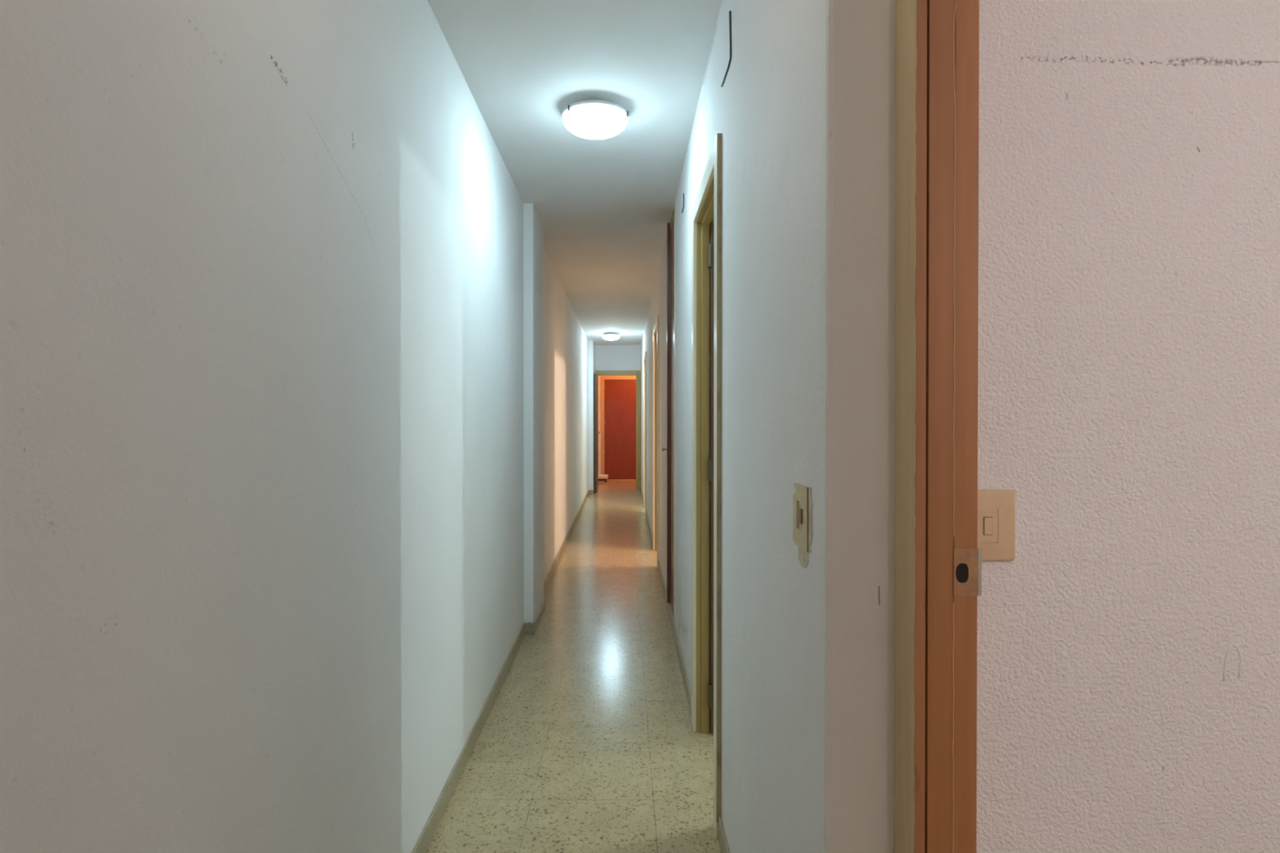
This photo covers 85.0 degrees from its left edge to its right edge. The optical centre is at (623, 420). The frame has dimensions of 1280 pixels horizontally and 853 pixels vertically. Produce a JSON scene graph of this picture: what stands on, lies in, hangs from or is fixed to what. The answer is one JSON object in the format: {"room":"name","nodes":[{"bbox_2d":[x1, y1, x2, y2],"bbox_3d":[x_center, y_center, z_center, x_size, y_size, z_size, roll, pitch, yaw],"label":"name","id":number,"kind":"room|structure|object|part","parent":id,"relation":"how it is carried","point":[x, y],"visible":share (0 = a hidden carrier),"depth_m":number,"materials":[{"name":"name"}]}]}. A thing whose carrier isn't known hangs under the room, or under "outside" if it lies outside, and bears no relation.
{"room":"apartment hallway","nodes":[
{"label":"apartment hallway","id":0,"kind":"room"},
{"bbox_2d":[0,0,588,852],"bbox_3d":[-0.640,-0.017,5.000,0.120,2.489,14.200,0,0,0],"label":"wall","id":1,"kind":"structure","parent":0,"point":[261,555],"depth_m":1.10,"materials":[{"name":"paint"}]},
{"bbox_2d":[411,489,593,852],"bbox_3d":[-0.536,1.195,4.658,0.088,0.070,13.300,0,0,0],"label":"baseboard","id":2,"kind":"structure","parent":1,"relation":"attached to","point":[422,845],"depth_m":2.72,"materials":[{"name":"tile"}]},
{"bbox_2d":[523,203,543,622],"bbox_3d":[-0.551,-0.012,4.295,0.057,2.489,0.530,0,0,0],"label":"pilaster","id":3,"kind":"object","parent":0,"point":[533,229],"visible":0.83,"depth_m":4.04,"materials":[{"name":"paint"}]},
{"bbox_2d":[426,480,721,852],"bbox_3d":[0.900,1.282,5.958,5.000,0.120,16.100,0,0,0],"label":"floor","id":4,"kind":"structure","parent":0,"point":[587,743],"depth_m":2.77,"materials":[{"name":"tile"}]},
{"bbox_2d":[598,474,608,482],"bbox_3d":[-0.420,1.104,13.427,0.230,0.138,0.240,0,0,0],"label":"box","id":5,"kind":"object","parent":4,"relation":"on","point":[601,477],"visible":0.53,"depth_m":13.31,"materials":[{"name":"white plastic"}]},
{"bbox_2d":[427,0,722,345],"bbox_3d":[0.900,-1.327,5.942,5.000,0.120,16.100,0,0,0],"label":"ceiling","id":6,"kind":"structure","parent":0,"point":[604,207],"depth_m":2.85,"materials":[{"name":"paint"}]},
{"bbox_2d":[561,97,628,139],"bbox_3d":[-0.115,-1.195,2.782,0.268,0.103,0.268,0,0,0],"label":"ceiling light","id":7,"kind":"object","parent":6,"relation":"attached to","point":[594,118],"visible":1,"depth_m":2.71,"materials":[{"name":"white glass"}]},
{"bbox_2d":[602,332,620,340],"bbox_3d":[-0.190,-1.244,10.292,0.268,0.103,0.268,0,0,0],"label":"ceiling light","id":8,"kind":"object","parent":6,"relation":"attached to","point":[608,335],"visible":1,"depth_m":10.21,"materials":[{"name":"white glass"}]},
{"bbox_3d":[-0.190,-1.225,10.292,0.261,0.065,0.261,0,0,0],"label":"lamp shade","id":9,"kind":"part","parent":8,"relation":"part of","materials":[{"name":"white glass"}]},
{"bbox_2d":[587,340,595,492],"bbox_3d":[-0.540,-0.060,11.700,0.080,2.489,0.800,0,0,0],"label":"wall","id":10,"kind":"structure","parent":0,"point":[591,346],"depth_m":11.30,"materials":[{"name":"paint"}]},
{"bbox_2d":[598,375,635,474],"bbox_3d":[0.000,-0.074,13.800,3.200,2.489,0.100,0,0,0],"label":"wall","id":11,"kind":"structure","parent":0,"point":[599,376],"depth_m":13.75,"materials":[{"name":"paint"}]},
{"bbox_2d":[600,376,635,480],"bbox_3d":[-0.014,0.144,13.763,0.876,2.055,0.056,0,0,0],"label":"door","id":12,"kind":"structure","parent":11,"relation":"in","point":[618,393],"depth_m":13.75,"materials":[{"name":"red wood"}]},
{"bbox_3d":[-0.419,0.144,13.743,0.065,2.055,0.016,0,0,0],"label":"casing","id":13,"kind":"part","parent":12,"relation":"part of","materials":[{"name":"wood"}]},
{"bbox_3d":[-0.014,-0.849,13.737,0.746,0.070,0.016,0,0,0],"label":"head casing","id":14,"kind":"part","parent":12,"relation":"part of","materials":[{"name":"orange wood"}]},
{"bbox_2d":[595,345,640,370],"bbox_3d":[0.000,-0.063,12.145,3.200,2.489,0.090,0,0,0],"label":"wall","id":15,"kind":"structure","parent":0,"point":[607,357],"depth_m":12.09,"materials":[{"name":"paint"}]},
{"bbox_2d":[594,370,640,493],"bbox_3d":[-0.105,0.155,11.829,0.787,2.057,0.735,0,0,0],"label":"door frame","id":16,"kind":"structure","parent":15,"relation":"in","point":[637,373],"depth_m":12.08,"materials":[{"name":"green paint"}]},
{"bbox_3d":[-0.121,-0.834,12.088,0.662,0.083,0.015,0,0,0],"label":"head casing","id":17,"kind":"part","parent":16,"relation":"part of","materials":[{"name":"green paint"}]},
{"bbox_3d":[0.249,0.153,12.094,0.078,2.057,0.015,0,0,0],"label":"casing","id":18,"kind":"part","parent":16,"relation":"part of","materials":[{"name":"green paint"}]},
{"bbox_2d":[640,0,896,852],"bbox_3d":[0.360,-0.027,6.550,0.141,2.489,11.100,0,0,0],"label":"wall","id":19,"kind":"structure","parent":0,"point":[803,111],"depth_m":1.17,"materials":[{"name":"paint"}]},
{"bbox_2d":[643,351,646,513],"bbox_3d":[0.339,0.149,9.426,0.127,2.100,0.790,0,0,0],"label":"door","id":20,"kind":"structure","parent":19,"relation":"in","point":[645,354],"depth_m":9.04,"materials":[{"name":"beige paint"}]},
{"bbox_3d":[0.282,0.147,9.788,0.015,2.100,0.067,0,0,0],"label":"casing","id":21,"kind":"part","parent":20,"relation":"part of","materials":[{"name":"beige paint"}]},
{"bbox_3d":[0.282,0.151,9.065,0.015,2.100,0.067,0,0,0],"label":"casing","id":22,"kind":"part","parent":20,"relation":"part of","materials":[{"name":"beige paint"}]},
{"bbox_2d":[653,315,658,568],"bbox_3d":[0.339,0.170,6.201,0.127,2.100,0.840,0,0,0],"label":"door frame","id":23,"kind":"structure","parent":19,"relation":"in","point":[655,328],"depth_m":6.55,"materials":[{"name":"beige paint"}]},
{"bbox_3d":[0.282,0.168,6.588,0.015,2.100,0.067,0,0,0],"label":"casing","id":24,"kind":"part","parent":23,"relation":"part of","materials":[{"name":"beige paint"}]},
{"bbox_3d":[0.283,-0.847,6.195,0.014,0.067,0.706,0,0,0],"label":"head casing","id":25,"kind":"part","parent":23,"relation":"part of","materials":[{"name":"beige paint"}]},
{"bbox_3d":[0.282,0.172,5.815,0.015,2.100,0.067,0,0,0],"label":"casing","id":26,"kind":"part","parent":23,"relation":"part of","materials":[{"name":"beige paint"}]},
{"bbox_2d":[661,206,674,623],"bbox_3d":[0.275,-0.012,4.237,0.074,2.489,0.475,0,0,0],"label":"door","id":27,"kind":"structure","parent":19,"relation":"in","point":[669,449],"depth_m":4.42,"materials":[{"name":"brown wood"}]},
{"bbox_3d":[0.281,-0.049,4.464,0.018,2.410,0.022,0,0,0],"label":"casing","id":28,"kind":"part","parent":27,"relation":"part of","materials":[{"name":"beige paint"}]},
{"bbox_3d":[0.287,-0.050,4.438,0.029,2.407,0.027,0,0,0],"label":"post","id":29,"kind":"part","parent":27,"relation":"part of","materials":[{"name":"brown wood"}]},
{"bbox_2d":[674,200,675,625],"bbox_3d":[0.299,-0.046,3.972,0.026,2.410,0.058,0,0,0],"label":"trim","id":30,"kind":"structure","parent":19,"relation":"attached to","point":[674,200],"depth_m":3.96,"materials":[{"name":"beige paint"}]},
{"bbox_2d":[640,484,729,852],"bbox_3d":[0.285,1.183,6.558,0.009,0.070,11.100,0,0,0],"label":"baseboard","id":31,"kind":"structure","parent":19,"relation":"attached to","point":[722,840],"depth_m":3.38,"materials":[{"name":"tile"}]},
{"bbox_2d":[691,133,721,839],"bbox_3d":[0.619,0.194,2.463,0.688,2.100,0.776,0,0,0],"label":"door frame","id":32,"kind":"structure","parent":19,"relation":"in","point":[706,211],"depth_m":2.77,"materials":[{"name":"beige paint"}]},
{"bbox_3d":[0.282,0.192,2.818,0.015,2.100,0.067,0,0,0],"label":"casing","id":33,"kind":"part","parent":32,"relation":"part of","materials":[{"name":"beige paint"}]},
{"bbox_3d":[0.283,-0.822,2.457,0.014,0.067,0.641,0,0,0],"label":"head casing","id":34,"kind":"part","parent":32,"relation":"part of","materials":[{"name":"beige paint"}]},
{"bbox_3d":[0.282,0.196,2.110,0.015,2.100,0.067,0,0,0],"label":"casing","id":35,"kind":"part","parent":32,"relation":"part of","materials":[{"name":"beige paint"}]},
{"bbox_2d":[720,10,731,87],"bbox_3d":[0.287,-1.042,1.967,0.005,0.139,0.177,0,0,0],"label":"wire","id":36,"kind":"object","parent":19,"relation":"attached to","point":[730,11],"visible":1,"depth_m":1.89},
{"bbox_2d":[792,482,813,568],"bbox_3d":[0.287,0.170,1.129,0.006,0.134,0.114,0,0,0],"label":"light switch","id":37,"kind":"object","parent":19,"relation":"attached to","point":[802,498],"visible":1,"depth_m":1.12,"materials":[{"name":"plastic"}]},
{"bbox_2d":[792,482,807,551],"bbox_3d":[0.288,0.155,1.141,0.003,0.104,0.091,0,0,0],"label":"switch plate","id":38,"kind":"object","parent":37,"relation":"attached to","point":[800,497],"depth_m":1.13,"materials":[{"name":"plastic"}]},
{"bbox_2d":[976,0,1279,852],"bbox_3d":[1.815,0.009,1.049,2.770,2.489,0.102,0,0,0],"label":"wall","id":39,"kind":"structure","parent":0,"point":[1128,647],"depth_m":1.00,"materials":[{"name":"paint"}]},
{"bbox_2d":[977,489,1015,560],"bbox_3d":[0.515,0.149,0.995,0.084,0.102,0.013,0,0,0],"label":"light switch","id":40,"kind":"object","parent":39,"relation":"attached to","point":[996,517],"visible":0.64,"depth_m":0.99,"materials":[{"name":"beige plastic"}]},
{"bbox_3d":[0.430,0.019,-0.535,0.070,2.489,2.929,0,0,0],"label":"wall partition","id":41,"kind":"structure","parent":0,"visible":0},
{"bbox_2d":[893,0,982,852],"bbox_3d":[0.433,0.012,0.580,0.092,2.489,0.840,0,0,0],"label":"door frame","id":42,"kind":"structure","parent":41,"relation":"in","point":[938,559],"depth_m":0.93,"materials":[{"name":"brown paint"}]},
{"bbox_3d":[0.395,0.009,0.966,0.014,2.489,0.069,0,0,0],"label":"casing","id":43,"kind":"part","parent":42,"relation":"part of","materials":[{"name":"beige paint"}]},
{"bbox_3d":[0.395,0.009,0.931,0.014,2.489,0.002,0,0,0],"label":"casing","id":44,"kind":"part","parent":42,"relation":"part of","materials":[{"name":"beige paint"}]},
{"bbox_3d":[0.455,0.201,0.935,0.033,0.063,0.012,0,0,0],"label":"strike plate","id":45,"kind":"part","parent":42,"relation":"part of","materials":[{"name":"paint"}]}
]}

